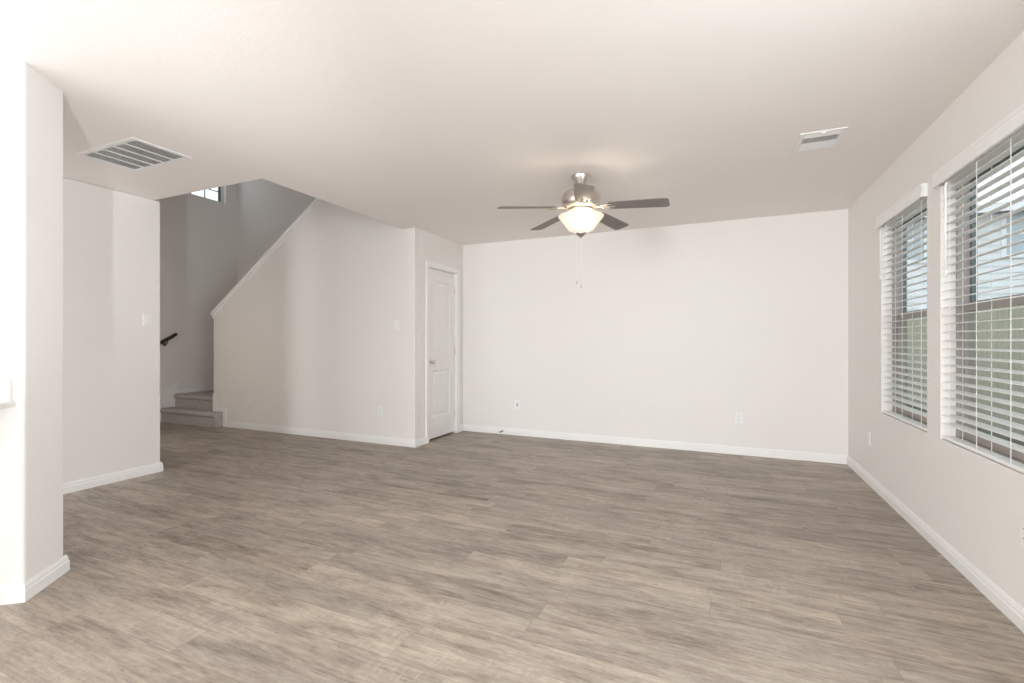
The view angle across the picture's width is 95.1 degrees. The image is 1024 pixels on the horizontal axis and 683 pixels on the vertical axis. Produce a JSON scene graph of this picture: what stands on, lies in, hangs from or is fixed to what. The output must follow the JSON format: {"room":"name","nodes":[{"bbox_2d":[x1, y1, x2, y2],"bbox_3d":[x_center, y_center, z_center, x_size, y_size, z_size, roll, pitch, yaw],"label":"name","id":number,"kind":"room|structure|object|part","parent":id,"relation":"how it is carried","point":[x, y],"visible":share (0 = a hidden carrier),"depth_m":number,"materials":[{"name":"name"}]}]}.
{"room":"empty living room","nodes":[
{"label":"empty living room","id":0,"kind":"room"},
{"bbox_2d":[0,58,62,584],"bbox_3d":[-2.823,-0.047,2.096,1.200,2.440,0.283,0,0,-15],"label":"wall","id":1,"kind":"structure","parent":0,"point":[31,106],"depth_m":2.16,"materials":[{"name":"paint"}]},
{"bbox_2d":[0,378,11,401],"bbox_3d":[-2.767,0.215,1.953,1.088,0.104,0.019,0,0,-15],"label":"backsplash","id":2,"kind":"structure","parent":1,"relation":"attached to","point":[5,383],"depth_m":2.08,"materials":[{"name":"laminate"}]},
{"bbox_2d":[0,378,14,408],"bbox_3d":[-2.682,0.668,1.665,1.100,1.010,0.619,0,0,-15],"label":"countertop","id":3,"kind":"structure","parent":1,"relation":"attached to","point":[6,401],"depth_m":2.08,"materials":[{"name":"laminate"}]},
{"bbox_2d":[0,555,69,604],"bbox_3d":[-2.816,1.131,2.098,1.214,0.083,0.311,0,0,-15],"label":"baseboard","id":4,"kind":"structure","parent":1,"relation":"attached to","point":[19,592],"depth_m":2.16,"materials":[{"name":"white paint"}]},
{"bbox_2d":[63,177,159,482],"bbox_3d":[-5.001,-0.047,0.233,0.120,2.440,8.800,0,0,24],"label":"wall","id":5,"kind":"structure","parent":0,"point":[111,238],"depth_m":3.87,"materials":[{"name":"paint"}]},
{"bbox_2d":[63,462,162,493],"bbox_3d":[-6.236,1.131,0.783,2.852,0.083,8.814,0,0,24],"label":"baseboard","id":6,"kind":"structure","parent":5,"relation":"attached to","point":[73,486],"depth_m":3.88,"materials":[{"name":"white paint"}]},
{"bbox_2d":[143,314,151,326],"bbox_3d":[-3.215,-0.187,4.135,0.009,0.115,0.070,0,0,24],"label":"light switch","id":7,"kind":"object","parent":5,"relation":"attached to","point":[147,318],"visible":1,"depth_m":4.13,"materials":[{"name":"white plastic"}]},
{"bbox_2d":[156,183,237,392],"bbox_3d":[-5.266,-1.427,6.683,0.120,5.200,3.037,0,0,24],"label":"wall","id":8,"kind":"structure","parent":0,"point":[199,235],"depth_m":7.26,"materials":[{"name":"paint"}]},
{"bbox_2d":[160,333,177,345],"bbox_3d":[-5.153,0.093,6.666,0.099,0.449,0.720,0,0,24],"label":"handrail","id":9,"kind":"object","parent":8,"relation":"attached to","point":[163,342],"visible":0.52,"depth_m":6.86,"materials":[{"name":"brown wood"}]},
{"bbox_2d":[160,382,213,421],"bbox_3d":[-4.973,0.891,7.182,0.014,0.564,1.647,0,0,24],"label":"trim","id":10,"kind":"structure","parent":8,"relation":"attached to","point":[167,399],"depth_m":6.96,"materials":[{"name":"white paint"}]},
{"bbox_2d":[188,186,222,202],"bbox_3d":[-5.024,-2.925,7.327,0.045,1.305,1.010,0,0,24],"label":"window","id":11,"kind":"structure","parent":8,"relation":"in","point":[220,189],"depth_m":7.73,"materials":[{"name":"grey"}]},
{"bbox_3d":[-5.021,-2.912,7.326,0.030,1.260,0.940,0,0,24],"label":"sash","id":12,"kind":"part","parent":11,"relation":"part of","materials":[{"name":"grey"}]},
{"bbox_2d":[214,200,420,439],"bbox_3d":[-2.605,-0.726,5.934,3.387,3.799,0.120,0,0,24],"label":"wall","id":13,"kind":"structure","parent":0,"point":[311,337],"depth_m":5.69,"materials":[{"name":"paint"}]},
{"bbox_2d":[213,394,226,422],"bbox_3d":[-4.053,0.951,6.498,0.282,0.445,0.013,0,0,24],"label":"trim","id":14,"kind":"structure","parent":13,"relation":"attached to","point":[215,408],"depth_m":6.50,"materials":[{"name":"white paint"}]},
{"bbox_2d":[210,198,320,318],"bbox_3d":[-2.697,-1.488,5.975,3.257,2.332,0.176,0,0,24],"label":"trim","id":15,"kind":"structure","parent":13,"relation":"attached to","point":[316,201],"depth_m":6.11,"materials":[{"name":"white paint"}]},
{"bbox_2d":[223,421,425,447],"bbox_3d":[-2.481,1.131,5.915,3.171,0.083,0.213,0,0,24],"label":"baseboard","id":16,"kind":"structure","parent":13,"relation":"attached to","point":[242,425],"depth_m":5.68,"materials":[{"name":"white paint"}]},
{"bbox_2d":[377,406,381,415],"bbox_3d":[-1.520,0.800,5.388,0.070,0.115,0.007,0,0,24],"label":"wall outlet","id":17,"kind":"object","parent":13,"relation":"attached to","point":[379,408],"visible":1,"depth_m":5.39,"materials":[{"name":"white plastic"}]},
{"bbox_2d":[394,320,398,329],"bbox_3d":[-1.302,-0.186,5.290,0.070,0.115,0.009,0,0,24],"label":"light switch","id":18,"kind":"object","parent":13,"relation":"attached to","point":[396,322],"visible":1,"depth_m":5.29,"materials":[{"name":"white plastic"}]},
{"bbox_2d":[421,230,462,437],"bbox_3d":[-0.889,-0.047,5.766,0.110,2.440,0.953,0,0,24],"label":"wall","id":19,"kind":"structure","parent":0,"point":[434,248],"depth_m":5.54,"materials":[{"name":"paint"}]},
{"bbox_2d":[426,260,459,443],"bbox_3d":[-0.873,0.117,5.749,0.154,2.111,0.754,0,0,24],"label":"door","id":20,"kind":"structure","parent":19,"relation":"in","point":[442,281],"depth_m":5.76,"materials":[{"name":"white paint"}]},
{"bbox_2d":[0,422,1023,682],"bbox_3d":[-3.036,1.233,0.896,8.860,0.120,11.837,0,0,24],"label":"floor","id":21,"kind":"structure","parent":0,"point":[252,556],"depth_m":2.36,"materials":[{"name":"wood"}]},
{"bbox_2d":[160,390,222,427],"bbox_3d":[-2.967,-0.045,6.532,4.180,2.436,1.220,0,0,24],"label":"staircase","id":22,"kind":"structure","parent":21,"relation":"on","point":[192,408],"depth_m":6.71,"materials":[{"name":"grey carpet"}]},
{"bbox_2d":[0,0,1023,244],"bbox_3d":[-1.737,-1.407,0.325,6.022,0.280,11.837,0,0,24],"label":"ceiling","id":23,"kind":"structure","parent":0,"point":[434,117],"depth_m":2.38,"materials":[{"name":"paint"}]},
{"bbox_2d":[76,137,191,171],"bbox_3d":[-2.567,-1.262,3.189,0.643,0.009,0.364,0,0,24],"label":"ceiling vent","id":24,"kind":"object","parent":23,"relation":"in","point":[131,153],"visible":1,"depth_m":3.17,"materials":[{"name":"white metal"}]},
{"bbox_2d":[497,172,669,287],"bbox_3d":[0.569,-0.837,3.562,1.195,0.861,1.250,0,0,24],"label":"ceiling fan","id":25,"kind":"object","parent":23,"relation":"hanging from","point":[581,202],"visible":1,"depth_m":3.48,"materials":[{"name":"silver metal"}]},
{"bbox_3d":[0.110,-1.000,3.495,0.435,0.006,0.134,-4,11,-12],"label":"blade","id":26,"kind":"part","parent":25,"relation":"part of","materials":[{"name":"brown wood"}]},
{"bbox_3d":[0.315,-1.000,3.952,0.134,0.006,0.435,-12,2,-30],"label":"blade","id":27,"kind":"part","parent":25,"relation":"part of","materials":[{"name":"brown wood"}]},
{"bbox_3d":[0.527,-0.894,3.582,0.345,0.134,0.345,0,0,24],"label":"lamp shade","id":28,"kind":"part","parent":25,"relation":"part of","materials":[{"name":"white glass"}]},
{"bbox_3d":[0.481,-1.000,3.158,0.134,0.006,0.435,10,5,5],"label":"blade","id":29,"kind":"part","parent":25,"relation":"part of","materials":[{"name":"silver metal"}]},
{"bbox_3d":[0.814,-1.000,3.898,0.134,0.006,0.435,-13,-13,41],"label":"blade","id":30,"kind":"part","parent":25,"relation":"part of","materials":[{"name":"brown wood"}]},
{"bbox_3d":[0.916,-1.000,3.407,0.435,0.006,0.134,4,-8,24],"label":"blade","id":31,"kind":"part","parent":25,"relation":"part of","materials":[{"name":"brown wood"}]},
{"bbox_2d":[793,127,847,152],"bbox_3d":[1.929,-1.259,2.944,0.242,0.016,0.302,0,0,24],"label":"ceiling vent","id":32,"kind":"object","parent":23,"relation":"in","point":[829,138],"visible":1,"depth_m":2.93,"materials":[{"name":"white metal"}]},
{"bbox_2d":[238,179,847,454],"bbox_3d":[-0.692,-1.427,6.265,8.590,5.200,0.120,0,0,24],"label":"wall","id":33,"kind":"structure","parent":0,"point":[684,329],"depth_m":5.17,"materials":[{"name":"paint"}]},
{"bbox_2d":[514,400,518,408],"bbox_3d":[0.059,0.791,5.861,0.070,0.115,0.016,0,0,24],"label":"cable plate","id":34,"kind":"object","parent":33,"relation":"attached to","point":[516,402],"visible":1,"depth_m":5.87,"materials":[{"name":"white plastic"}]},
{"bbox_2d":[463,424,847,463],"bbox_3d":[1.282,1.131,5.325,4.220,0.083,0.014,0,0,24],"label":"baseboard","id":35,"kind":"structure","parent":33,"relation":"attached to","point":[759,452],"depth_m":5.12,"materials":[{"name":"white paint"}]},
{"bbox_2d":[735,412,742,423],"bbox_3d":[2.353,0.793,4.857,0.070,0.115,0.007,0,0,24],"label":"wall outlet","id":36,"kind":"object","parent":33,"relation":"attached to","point":[738,416],"visible":1,"depth_m":4.86,"materials":[{"name":"white plastic"}]},
{"bbox_2d":[848,31,1023,608],"bbox_3d":[0.951,-0.047,-0.857,0.150,2.440,11.837,0,0,24],"label":"wall","id":37,"kind":"structure","parent":0,"point":[974,503],"depth_m":2.67,"materials":[{"name":"paint"}]},
{"bbox_2d":[868,430,870,445],"bbox_3d":[2.936,0.793,3.854,0.007,0.115,0.070,0,0,24],"label":"wall outlet","id":38,"kind":"object","parent":37,"relation":"attached to","point":[869,432],"visible":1,"depth_m":3.84,"materials":[{"name":"white plastic"}]},
{"bbox_2d":[881,208,926,432],"bbox_3d":[2.714,-0.181,3.153,0.150,1.461,0.853,0,0,24],"label":"window","id":39,"kind":"structure","parent":37,"relation":"in","point":[916,417],"depth_m":3.50,"materials":[{"name":"grey plastic"}]},
{"bbox_2d":[876,183,927,430],"bbox_3d":[2.657,-0.201,3.178,0.093,1.483,0.877,0,0,24],"label":"window blind","id":40,"kind":"object","parent":39,"relation":"attached to","point":[914,202],"visible":0.75,"depth_m":3.16,"materials":[{"name":"white plastic"}]},
{"bbox_3d":[2.806,-0.172,3.469,0.057,1.401,0.004,0,0,24],"label":"ladder cord","id":41,"kind":"part","parent":40,"relation":"part of","materials":[{"name":"white plastic"}]},
{"bbox_3d":[2.674,0.532,3.170,0.054,0.018,0.843,0,0,24],"label":"rail","id":42,"kind":"part","parent":40,"relation":"part of","materials":[{"name":"white plastic"}]},
{"bbox_3d":[2.674,-0.172,3.170,0.057,1.401,0.004,0,0,24],"label":"ladder cord","id":43,"kind":"part","parent":40,"relation":"part of","materials":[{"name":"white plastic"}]},
{"bbox_3d":[2.543,-0.172,2.871,0.057,1.401,0.004,0,0,24],"label":"ladder cord","id":44,"kind":"part","parent":40,"relation":"part of","materials":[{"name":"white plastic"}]},
{"bbox_3d":[2.744,-0.181,3.140,0.084,1.461,0.853,0,0,24],"label":"frame","id":45,"kind":"part","parent":39,"relation":"part of","materials":[{"name":"white plastic"}]},
{"bbox_3d":[2.736,0.159,3.143,0.024,0.733,0.805,0,0,24],"label":"sash","id":46,"kind":"part","parent":39,"relation":"part of","materials":[{"name":"white plastic"}]},
{"bbox_3d":[2.763,-0.532,3.131,0.022,0.712,0.805,0,0,24],"label":"sash","id":47,"kind":"part","parent":39,"relation":"part of","materials":[{"name":"grey"}]},
{"bbox_2d":[847,456,1023,632],"bbox_3d":[0.876,1.131,-0.824,0.014,0.083,11.597,0,0,24],"label":"baseboard","id":48,"kind":"structure","parent":37,"relation":"attached to","point":[1013,611],"depth_m":2.46,"materials":[{"name":"white paint"}]},
{"bbox_2d":[940,138,1023,475],"bbox_3d":[2.253,-0.181,2.105,0.150,1.461,1.068,0,0,24],"label":"window","id":49,"kind":"structure","parent":37,"relation":"in","point":[1018,456],"depth_m":2.55,"materials":[{"name":"grey plastic"}]},
{"bbox_2d":[932,104,1023,472],"bbox_3d":[2.197,-0.201,2.130,0.093,1.483,1.092,0,0,24],"label":"window blind","id":50,"kind":"object","parent":49,"relation":"attached to","point":[986,151],"visible":1,"depth_m":2.22,"materials":[{"name":"white plastic"}]},
{"bbox_3d":[2.388,-0.172,2.520,0.057,1.401,0.004,0,0,24],"label":"ladder cord","id":51,"kind":"part","parent":50,"relation":"part of","materials":[{"name":"white plastic"}]},
{"bbox_3d":[2.213,0.532,2.123,0.054,0.018,1.058,0,0,24],"label":"rail","id":52,"kind":"part","parent":50,"relation":"part of","materials":[{"name":"white plastic"}]},
{"bbox_3d":[2.272,-0.172,2.255,0.057,1.401,0.004,0,0,24],"label":"ladder cord","id":53,"kind":"part","parent":50,"relation":"part of","materials":[{"name":"white plastic"}]},
{"bbox_3d":[2.155,-0.172,1.990,0.057,1.401,0.004,0,0,24],"label":"ladder cord","id":54,"kind":"part","parent":50,"relation":"part of","materials":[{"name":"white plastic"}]},
{"bbox_3d":[2.276,0.159,2.095,0.024,0.733,1.020,0,0,24],"label":"sash","id":55,"kind":"part","parent":49,"relation":"part of","materials":[{"name":"white plastic"}]},
{"bbox_3d":[2.302,-0.532,2.084,0.022,0.712,1.020,0,0,24],"label":"sash","id":56,"kind":"part","parent":49,"relation":"part of","materials":[{"name":"grey"}]},
{"bbox_2d":[1020,518,1023,547],"bbox_3d":[2.073,0.781,1.893,0.007,0.115,0.070,0,0,24],"label":"wall outlet","id":57,"kind":"object","parent":37,"relation":"attached to","point":[1021,519],"visible":1,"depth_m":1.91,"materials":[{"name":"white plastic"}]},
{"label":"outside","id":58,"kind":"structure","parent":0,"visible":0},
{"bbox_2d":[907,404,1023,445],"bbox_3d":[20.359,1.423,7.434,28.710,0.200,50.000,0,0,24],"label":"ground","id":59,"kind":"structure","parent":58,"point":[1018,442],"depth_m":6.67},
{"bbox_2d":[907,304,1023,434],"bbox_3d":[7.395,0.354,7.193,0.148,1.938,16.122,0,0,24],"label":"fence","id":60,"kind":"object","parent":59,"relation":"on","point":[1015,312],"visible":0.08,"depth_m":6.96,"materials":[{"name":"beige wood"}]},
{"bbox_2d":[907,200,1023,311],"bbox_3d":[17.583,-1.297,16.264,11.840,5.240,8.870,0,0,24],"label":"house","id":61,"kind":"structure","parent":59,"relation":"on","point":[1018,280],"depth_m":13.55,"materials":[{"name":"white"}]}
]}

